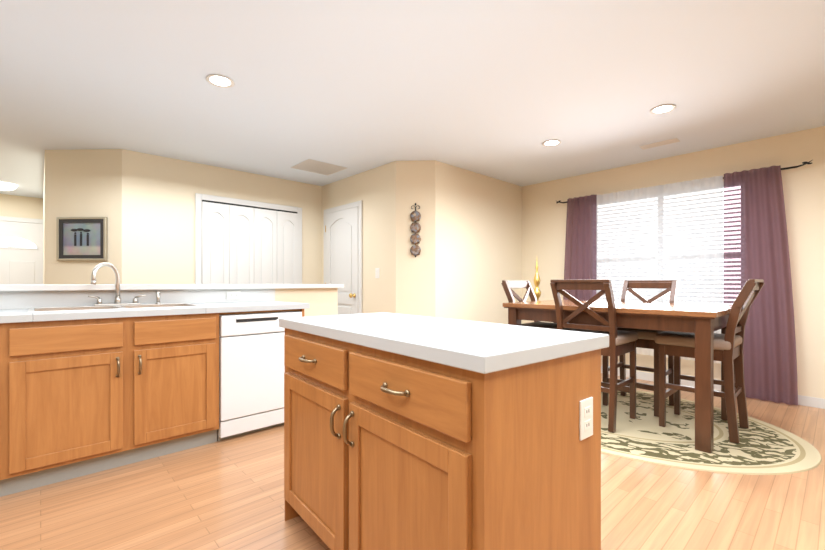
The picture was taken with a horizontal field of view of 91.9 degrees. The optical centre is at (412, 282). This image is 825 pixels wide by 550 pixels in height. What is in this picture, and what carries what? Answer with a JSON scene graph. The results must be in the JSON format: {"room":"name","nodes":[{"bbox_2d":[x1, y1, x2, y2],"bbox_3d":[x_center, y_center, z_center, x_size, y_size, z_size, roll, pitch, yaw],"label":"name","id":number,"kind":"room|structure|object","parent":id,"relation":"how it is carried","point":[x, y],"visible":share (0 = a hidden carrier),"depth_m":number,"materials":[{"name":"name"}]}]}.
{"room":"dining room and kitchen","nodes":[
{"label":"dining room and kitchen","id":0,"kind":"room"},
{"bbox_2d":[0,194,42,223],"bbox_3d":[-6.946,-0.135,5.521,2.970,2.440,0.150,0,0,-43],"label":"wall","id":1,"kind":"structure","parent":0,"point":[20,206],"depth_m":6.21,"materials":[{"name":"beige paint"}]},
{"bbox_2d":[0,216,42,284],"bbox_3d":[-6.196,0.035,6.043,1.040,2.100,0.103,0,0,-43],"label":"door","id":2,"kind":"structure","parent":1,"relation":"attached to","point":[21,252],"depth_m":6.18,"materials":[{"name":"white paint"}]},
{"bbox_2d":[43,149,121,283],"bbox_3d":[-4.406,-0.135,5.223,0.620,2.440,3.750,0,0,-43],"label":"wall","id":3,"kind":"structure","parent":0,"point":[82,182],"depth_m":4.04,"materials":[{"name":"beige paint"}]},
{"bbox_2d":[56,217,106,260],"bbox_3d":[-3.337,-0.445,4.026,0.510,0.440,0.028,0,0,2],"label":"framed picture","id":4,"kind":"object","parent":3,"relation":"attached to","point":[81,238],"visible":1,"depth_m":4.03,"materials":[{"name":"beige"}]},
{"bbox_2d":[0,290,275,309],"bbox_3d":[-2.679,0.106,2.242,3.940,0.112,0.011,0,0,-43],"label":"backsplash","id":5,"kind":"structure","parent":0,"relation":"attached to","point":[9,299],"depth_m":2.77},
{"bbox_2d":[0,282,343,289],"bbox_3d":[-2.504,0.030,2.568,4.640,0.040,0.350,0,0,-43],"label":"countertop","id":6,"kind":"structure","parent":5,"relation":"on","point":[93,286],"depth_m":2.99,"materials":[{"name":"white stone"}]},
{"bbox_2d":[226,291,240,298],"bbox_3d":[-1.494,0.100,3.333,0.115,0.072,0.008,0,0,-43],"label":"outlet","id":7,"kind":"object","parent":5,"relation":"attached to","point":[233,294],"visible":1,"depth_m":3.33,"materials":[{"name":"white plastic"}]},
{"bbox_2d":[122,149,321,283],"bbox_3d":[-2.151,-0.135,4.858,2.280,2.440,0.140,0,0,-43],"label":"wall","id":8,"kind":"structure","parent":0,"point":[158,219],"depth_m":4.37,"materials":[{"name":"beige paint"}]},
{"bbox_2d":[195,193,301,283],"bbox_3d":[-1.952,0.037,4.908,1.300,2.095,0.053,0,0,-43],"label":"bifold door","id":9,"kind":"structure","parent":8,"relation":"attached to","point":[237,241],"depth_m":4.85,"materials":[{"name":"white paint"}]},
{"bbox_2d":[0,373,824,549],"bbox_3d":[-1.457,1.115,3.359,8.050,0.060,11.100,0,0,-43],"label":"floor","id":10,"kind":"structure","parent":0,"point":[227,494],"depth_m":1.94,"materials":[{"name":"laminate"}]},
{"bbox_2d":[0,310,223,496],"bbox_3d":[-1.884,0.642,2.551,1.040,0.885,0.620,0,0,-43],"label":"base cabinet","id":11,"kind":"object","parent":10,"relation":"on","point":[94,377],"depth_m":2.26,"materials":[{"name":"brown wood"}]},
{"bbox_2d":[0,302,311,321],"bbox_3d":[-2.460,0.178,2.007,3.940,0.044,0.630,0,0,-43],"label":"countertop","id":12,"kind":"structure","parent":11,"relation":"on","point":[165,307],"depth_m":2.55,"materials":[{"name":"white stone"}]},
{"bbox_2d":[217,311,301,440],"bbox_3d":[-1.270,0.652,3.099,0.600,0.865,0.605,0,0,-43],"label":"dishwasher","id":13,"kind":"object","parent":10,"relation":"on","point":[251,372],"visible":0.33,"depth_m":2.82,"materials":[{"name":"white metal"}]},
{"bbox_2d":[284,328,600,549],"bbox_3d":[-0.011,0.643,1.519,0.663,0.884,1.220,0,0,-43],"label":"kitchen island","id":14,"kind":"object","parent":10,"relation":"on","point":[407,432],"depth_m":1.11,"materials":[{"name":"brown wood"}]},
{"bbox_2d":[279,312,608,379],"bbox_3d":[0.001,0.181,1.530,0.669,0.040,1.258,0,0,-43],"label":"island countertop","id":15,"kind":"structure","parent":14,"relation":"on","point":[513,350],"depth_m":1.19,"materials":[{"name":"white stone"}]},
{"bbox_2d":[579,397,592,440],"bbox_3d":[0.515,0.400,1.178,0.072,0.115,0.008,0,0,-39],"label":"outlet","id":16,"kind":"object","parent":14,"relation":"attached to","point":[585,418],"visible":1,"depth_m":1.17,"materials":[{"name":"white plastic"}]},
{"bbox_2d":[601,390,821,474],"bbox_3d":[1.673,1.081,3.338,1.797,0.008,2.450,0,0,-43],"label":"oval rug","id":17,"kind":"object","parent":10,"relation":"on","point":[762,448],"visible":0.4,"depth_m":2.67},
{"bbox_2d":[501,280,572,329],"bbox_3d":[1.216,0.525,3.769,0.460,1.102,0.592,0,0,-43],"label":"dining chair","id":18,"kind":"object","parent":17,"relation":"on","point":[510,293],"visible":0.25,"depth_m":3.85,"materials":[{"name":"brown wood"}]},
{"bbox_2d":[550,279,637,431],"bbox_3d":[1.439,0.525,3.154,0.592,1.102,0.460,0,0,-43],"label":"dining chair","id":19,"kind":"object","parent":17,"relation":"on","point":[622,342],"visible":0.62,"depth_m":2.98,"materials":[{"name":"brown wood"}]},
{"bbox_2d":[503,300,736,453],"bbox_3d":[1.706,0.628,3.368,0.990,0.896,1.560,0,0,-43],"label":"dining table","id":20,"kind":"object","parent":17,"relation":"on","point":[703,323],"visible":0.52,"depth_m":2.72,"materials":[{"name":"brown wood"}]},
{"bbox_2d":[534,259,540,300],"bbox_3d":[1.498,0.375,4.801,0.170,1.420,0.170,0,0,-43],"label":"ornament","id":21,"kind":"object","parent":20,"relation":"on","point":[537,291],"visible":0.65,"depth_m":4.78,"materials":[{"name":"gold metal"}]},
{"bbox_2d":[603,280,677,416],"bbox_3d":[2.017,0.525,3.536,0.592,1.102,0.460,0,0,-43],"label":"dining chair","id":22,"kind":"object","parent":17,"relation":"on","point":[645,339],"visible":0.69,"depth_m":3.50,"materials":[{"name":"brown wood"}]},
{"bbox_2d":[654,279,764,443],"bbox_3d":[2.192,0.525,2.958,0.460,1.102,0.592,0,0,-43],"label":"chair","id":23,"kind":"object","parent":17,"relation":"on","point":[728,346],"visible":1,"depth_m":2.90,"materials":[{"name":"brown wood"}]},
{"bbox_2d":[0,0,824,197],"bbox_3d":[-1.457,-1.395,3.359,8.050,0.080,11.100,0,0,-43],"label":"ceiling","id":24,"kind":"structure","parent":0,"point":[503,90],"depth_m":2.68,"materials":[{"name":"white paint"}]},
{"bbox_2d":[0,182,16,190],"bbox_3d":[-5.590,-1.312,5.452,0.270,0.084,0.270,0,0,-43],"label":"ceiling lamp","id":25,"kind":"object","parent":24,"relation":"attached to","point":[4,186],"visible":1,"depth_m":5.42,"materials":[{"name":"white glass"}]},
{"bbox_2d":[206,74,234,87],"bbox_3d":[-1.286,-1.350,2.670,0.176,0.008,0.176,0,0,-43],"label":"recessed light","id":26,"kind":"object","parent":24,"relation":"in","point":[217,80],"visible":1,"depth_m":2.67,"materials":[{"name":"white paint"}]},
{"bbox_2d":[291,159,346,175],"bbox_3d":[-1.096,-1.351,4.680,0.500,0.008,0.440,0,0,-43],"label":"ceiling vent","id":27,"kind":"object","parent":24,"relation":"in","point":[315,166],"visible":1,"depth_m":4.65,"materials":[{"name":"beige metal"}]},
{"bbox_2d":[542,140,560,145],"bbox_3d":[1.344,-1.350,3.852,0.176,0.008,0.176,0,0,-43],"label":"recessed light","id":28,"kind":"object","parent":24,"relation":"in","point":[551,142],"visible":0.96,"depth_m":3.85,"materials":[{"name":"white paint"}]},
{"bbox_2d":[639,138,679,149],"bbox_3d":[2.400,-1.350,3.878,0.120,0.009,0.320,0,0,-43],"label":"ceiling vent","id":29,"kind":"object","parent":24,"relation":"in","point":[661,143],"visible":1,"depth_m":3.86,"materials":[{"name":"beige metal"}]},
{"bbox_2d":[650,104,675,113],"bbox_3d":[1.948,-1.350,3.102,0.176,0.008,0.176,0,0,-43],"label":"recessed light","id":30,"kind":"object","parent":24,"relation":"in","point":[663,109],"visible":1,"depth_m":3.10,"materials":[{"name":"white paint"}]},
{"bbox_2d":[322,160,521,323],"bbox_3d":[0.050,-0.135,5.687,2.070,2.440,2.150,0,0,-43],"label":"wall","id":31,"kind":"structure","parent":0,"point":[465,263],"depth_m":4.67,"materials":[{"name":"beige paint"}]},
{"bbox_2d":[324,200,361,314],"bbox_3d":[-0.950,0.037,5.165,0.098,2.095,0.890,0,0,-43],"label":"door","id":32,"kind":"structure","parent":31,"relation":"attached to","point":[342,244],"depth_m":5.11,"materials":[{"name":"white paint"}]},
{"bbox_2d":[375,268,379,277],"bbox_3d":[-0.411,-0.115,4.655,0.010,0.118,0.075,0,0,-43],"label":"switch plate","id":33,"kind":"object","parent":31,"relation":"attached to","point":[377,272],"visible":1,"depth_m":4.64,"materials":[{"name":"white plastic"}]},
{"bbox_2d":[410,203,420,256],"bbox_3d":[0.033,-0.586,4.393,0.120,0.601,0.035,0,0,2],"label":"plate rack","id":34,"kind":"object","parent":31,"relation":"attached to","point":[415,238],"visible":1,"depth_m":4.39,"materials":[{"name":"ceramic"}]},
{"bbox_2d":[522,126,824,398],"bbox_3d":[3.252,-0.135,3.888,0.160,2.440,5.450,0,0,-43],"label":"wall","id":35,"kind":"structure","parent":0,"point":[544,215],"depth_m":3.77,"materials":[{"name":"beige paint"}]},
{"bbox_2d":[556,160,811,202],"bbox_3d":[2.679,-1.026,4.324,0.079,0.082,2.352,0,0,-43],"label":"curtain rod","id":36,"kind":"object","parent":35,"relation":"attached to","point":[804,163],"visible":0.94,"depth_m":3.53,"materials":[{"name":"black metal"}]},
{"bbox_2d":[563,195,596,300],"bbox_3d":[2.034,0.007,4.904,0.044,2.125,0.440,0,0,-43],"label":"curtain","id":37,"kind":"object","parent":36,"relation":"hanging from","point":[581,244],"visible":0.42,"depth_m":4.88,"materials":[{"name":"purple fabric"}]},
{"bbox_2d":[596,175,722,363],"bbox_3d":[2.596,-0.129,4.301,0.024,1.828,1.200,0,0,-43],"label":"sheer curtain","id":38,"kind":"object","parent":36,"relation":"hanging from","point":[673,231],"visible":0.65,"depth_m":4.21,"materials":[{"name":"white fabric"}]},
{"bbox_2d":[724,165,797,404],"bbox_3d":[3.186,0.007,3.668,0.044,2.125,0.520,0,0,-43],"label":"curtain","id":39,"kind":"object","parent":36,"relation":"hanging from","point":[756,245],"visible":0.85,"depth_m":3.64,"materials":[{"name":"purple fabric"}]},
{"bbox_2d":[601,366,824,408],"bbox_3d":[0.997,1.042,3.014,4.329,0.085,6.849,0,0,-43],"label":"baseboard","id":40,"kind":"structure","parent":35,"relation":"attached to","point":[811,401],"depth_m":4.00,"materials":[{"name":"white paint"}]},
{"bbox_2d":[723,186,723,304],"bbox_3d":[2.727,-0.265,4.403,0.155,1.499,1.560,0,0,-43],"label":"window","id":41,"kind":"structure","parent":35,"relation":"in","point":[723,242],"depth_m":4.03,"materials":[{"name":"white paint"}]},
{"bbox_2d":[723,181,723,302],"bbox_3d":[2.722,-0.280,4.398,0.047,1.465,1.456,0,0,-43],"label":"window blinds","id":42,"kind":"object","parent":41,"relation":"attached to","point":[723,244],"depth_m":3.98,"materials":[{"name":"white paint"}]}
]}

